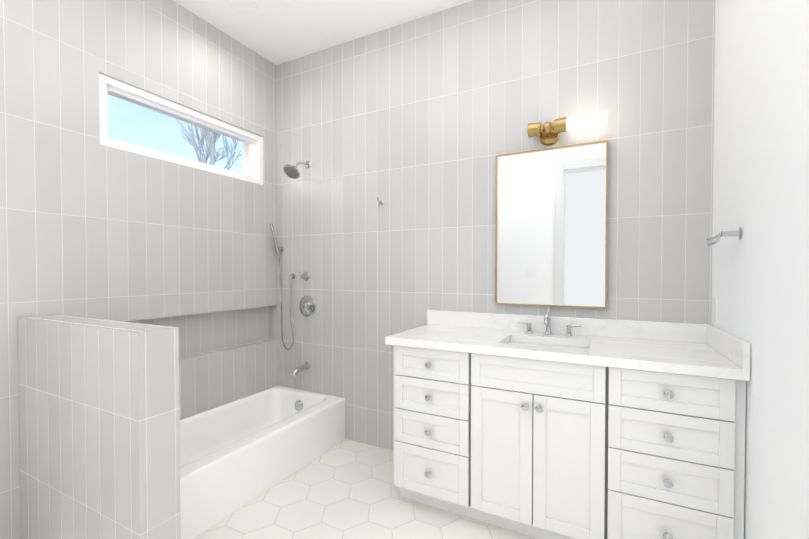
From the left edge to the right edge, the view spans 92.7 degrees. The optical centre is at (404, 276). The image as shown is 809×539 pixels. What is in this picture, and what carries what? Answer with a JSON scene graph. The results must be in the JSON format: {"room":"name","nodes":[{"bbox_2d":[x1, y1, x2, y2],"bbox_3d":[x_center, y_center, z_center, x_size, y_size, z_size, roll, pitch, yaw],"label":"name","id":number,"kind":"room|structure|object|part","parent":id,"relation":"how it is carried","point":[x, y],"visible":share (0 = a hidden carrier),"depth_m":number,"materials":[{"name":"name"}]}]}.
{"room":"bathroom","nodes":[
{"label":"bathroom","id":0,"kind":"room"},
{"bbox_2d":[0,0,277,538],"bbox_3d":[-1.785,-0.243,2.055,0.250,2.955,2.700,0,1,27],"label":"wall","id":1,"kind":"structure","parent":0,"point":[91,226],"depth_m":2.21,"materials":[{"name":"tile"}]},
{"bbox_2d":[99,73,262,184],"bbox_3d":[-1.435,-0.911,2.602,0.113,0.384,1.132,0,1,27],"label":"window","id":2,"kind":"structure","parent":1,"relation":"in","point":[124,91],"depth_m":2.46,"materials":[{"name":"white plastic"}]},
{"bbox_3d":[-1.443,-0.911,2.605,0.006,0.270,1.018,0,1,27],"label":"glass","id":3,"kind":"part","parent":2,"relation":"part of","materials":[{"name":"clear glass"}]},
{"bbox_2d":[173,0,472,64],"bbox_3d":[-0.405,-1.786,1.406,3.277,0.150,2.850,0,1,27],"label":"ceiling","id":4,"kind":"structure","parent":0,"point":[276,32],"depth_m":2.60,"materials":[{"name":"white paint"}]},
{"bbox_2d":[225,0,257,13],"bbox_3d":[-1.029,-1.805,2.441,0.190,0.164,0.190,0,1,27],"label":"recessed light","id":5,"kind":"object","parent":4,"relation":"in","point":[246,6],"visible":1,"depth_m":2.45,"materials":[{"name":"white plastic"}]},
{"bbox_2d":[194,439,537,538],"bbox_3d":[-0.405,1.304,1.452,3.277,0.120,2.850,0,1,27],"label":"floor","id":6,"kind":"structure","parent":0,"point":[346,489],"depth_m":2.03,"materials":[{"name":"white tile"}]},
{"bbox_2d":[17,314,180,538],"bbox_3d":[-1.322,0.716,1.631,0.971,1.050,0.144,0,1,27],"label":"wall","id":7,"kind":"structure","parent":6,"relation":"on","point":[99,438],"depth_m":1.47,"materials":[{"name":"tile"}]},
{"bbox_2d":[179,386,345,538],"bbox_3d":[-1.079,1.072,2.411,0.691,0.315,1.450,0,1,27],"label":"bathtub","id":8,"kind":"object","parent":6,"relation":"on","point":[235,455],"visible":0.6,"depth_m":2.41,"materials":[{"name":"white ceramic"}]},
{"bbox_2d":[385,335,749,538],"bbox_3d":[0.708,0.801,1.976,1.479,0.870,0.580,0,1,27],"label":"bathroom vanity","id":9,"kind":"object","parent":6,"relation":"on","point":[547,426],"depth_m":1.68,"materials":[{"name":"white paint"}]},
{"bbox_2d":[385,323,749,378],"bbox_3d":[0.697,0.345,1.978,1.506,0.039,0.574,0,1,27],"label":"countertop","id":10,"kind":"structure","parent":9,"relation":"on","point":[665,353],"depth_m":1.81,"materials":[{"name":"white stone"}]},
{"bbox_2d":[501,339,588,358],"bbox_3d":[0.706,0.442,1.939,0.429,0.178,0.318,0,1,27],"label":"sink","id":11,"kind":"object","parent":10,"relation":"in","point":[550,346],"depth_m":1.94,"materials":[{"name":"white ceramic"}]},
{"bbox_2d":[517,307,580,338],"bbox_3d":[0.779,0.248,2.105,0.336,0.152,0.155,0,1,27],"label":"faucet","id":12,"kind":"object","parent":10,"relation":"on","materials":[{"name":"silver metal"}]},
{"bbox_2d":[269,0,714,450],"bbox_3d":[0.213,-0.252,2.629,3.277,2.955,0.150,0,1,27],"label":"wall","id":13,"kind":"structure","parent":0,"point":[417,126],"depth_m":2.47,"materials":[{"name":"tile"}]},
{"bbox_2d":[270,224,294,349],"bbox_3d":[-0.968,0.085,3.090,0.193,1.009,0.128,0,1,27],"label":"shower","id":14,"kind":"object","parent":13,"relation":"attached to","point":[281,249],"visible":1,"depth_m":3.11,"materials":[{"name":"silver metal"}]},
{"bbox_2d":[283,161,310,178],"bbox_3d":[-0.813,-0.824,2.935,0.132,0.170,0.238,0,1,27],"label":"shower head","id":15,"kind":"object","parent":13,"relation":"attached to","point":[291,171],"visible":1,"depth_m":2.88},
{"bbox_2d":[292,362,309,375],"bbox_3d":[-0.812,0.721,2.999,0.068,0.081,0.165,0,1,27],"label":"tub spout","id":16,"kind":"object","parent":13,"relation":"attached to","point":[301,368],"visible":1,"depth_m":2.99,"materials":[{"name":"silver metal"}]},
{"bbox_2d":[299,272,309,280],"bbox_3d":[-0.765,-0.001,3.025,0.101,0.062,0.056,0,1,27],"label":"shower valve","id":17,"kind":"object","parent":13,"relation":"attached to","point":[305,275],"depth_m":3.03,"materials":[{"name":"silver metal"}]},
{"bbox_2d":[299,296,315,316],"bbox_3d":[-0.740,0.231,3.016,0.160,0.156,0.056,0,1,27],"label":"shower valve","id":18,"kind":"object","parent":13,"relation":"attached to","point":[307,305],"depth_m":3.03,"materials":[{"name":"silver metal"}]},
{"bbox_2d":[377,197,383,206],"bbox_3d":[-0.173,-0.520,2.706,0.036,0.067,0.068,0,1,27],"label":"robe hook","id":19,"kind":"object","parent":13,"relation":"attached to","point":[381,203],"visible":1,"depth_m":2.71,"materials":[{"name":"silver metal"}]},
{"bbox_2d":[495,140,607,308],"bbox_3d":[0.824,-0.281,2.212,0.600,0.901,0.031,0,1,27],"label":"mirror","id":20,"kind":"object","parent":13,"relation":"attached to","point":[551,227],"visible":0.98,"depth_m":2.19,"materials":[{"name":"gold metal"}]},
{"bbox_2d":[427,311,704,342],"bbox_3d":[0.823,0.274,2.223,1.506,0.095,0.021,0,1,27],"label":"backsplash","id":21,"kind":"structure","parent":13,"relation":"attached to","point":[624,329],"depth_m":2.11,"materials":[{"name":"white stone"}]},
{"bbox_2d":[527,112,606,145],"bbox_3d":[0.889,-0.809,2.121,0.395,0.116,0.126,0,1,27],"label":"sconce","id":22,"kind":"object","parent":13,"relation":"attached to","point":[548,133],"visible":1,"depth_m":2.09,"materials":[{"name":"gold metal"}]},
{"bbox_3d":[0.962,-0.826,2.055,0.206,0.064,0.064,0,1,27],"label":"lamp shade","id":23,"kind":"part","parent":22,"relation":"part of","materials":[{"name":"white glass"}]},
{"bbox_2d":[711,0,808,538],"bbox_3d":[0.951,-0.222,0.647,0.150,2.955,2.700,0,1,27],"label":"wall","id":24,"kind":"structure","parent":0,"point":[760,280],"depth_m":1.25,"materials":[{"name":"white paint"}]},
{"bbox_2d":[712,297,716,321],"bbox_3d":[1.468,0.155,1.826,0.006,0.115,0.070,0,1,27],"label":"electrical outlet plate","id":25,"kind":"object","parent":24,"relation":"attached to","point":[714,309],"visible":0.96,"depth_m":1.82,"materials":[{"name":"white plastic"}]},
{"bbox_2d":[707,227,742,245],"bbox_3d":[1.293,-0.158,1.575,0.096,0.068,0.188,0,1,27],"label":"towel ring","id":26,"kind":"object","parent":24,"relation":"attached to","point":[738,233],"visible":1,"depth_m":1.51,"materials":[{"name":"silver metal"}]},
{"bbox_2d":[705,324,750,370],"bbox_3d":[1.352,0.283,1.628,0.021,0.095,0.553,0,1,27],"label":"backsplash","id":27,"kind":"structure","parent":24,"relation":"attached to","point":[735,349],"depth_m":1.53,"materials":[{"name":"white stone"}]},
{"label":"outside","id":28,"kind":"structure","parent":0,"visible":0},
{"bbox_2d":[176,119,242,169],"bbox_3d":[-4.019,-1.770,8.099,2.005,6.430,1.893,0,1,27],"label":"tree","id":29,"kind":"object","parent":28,"point":[212,149],"depth_m":8.21,"materials":[{"name":"grey plant"}]}
]}

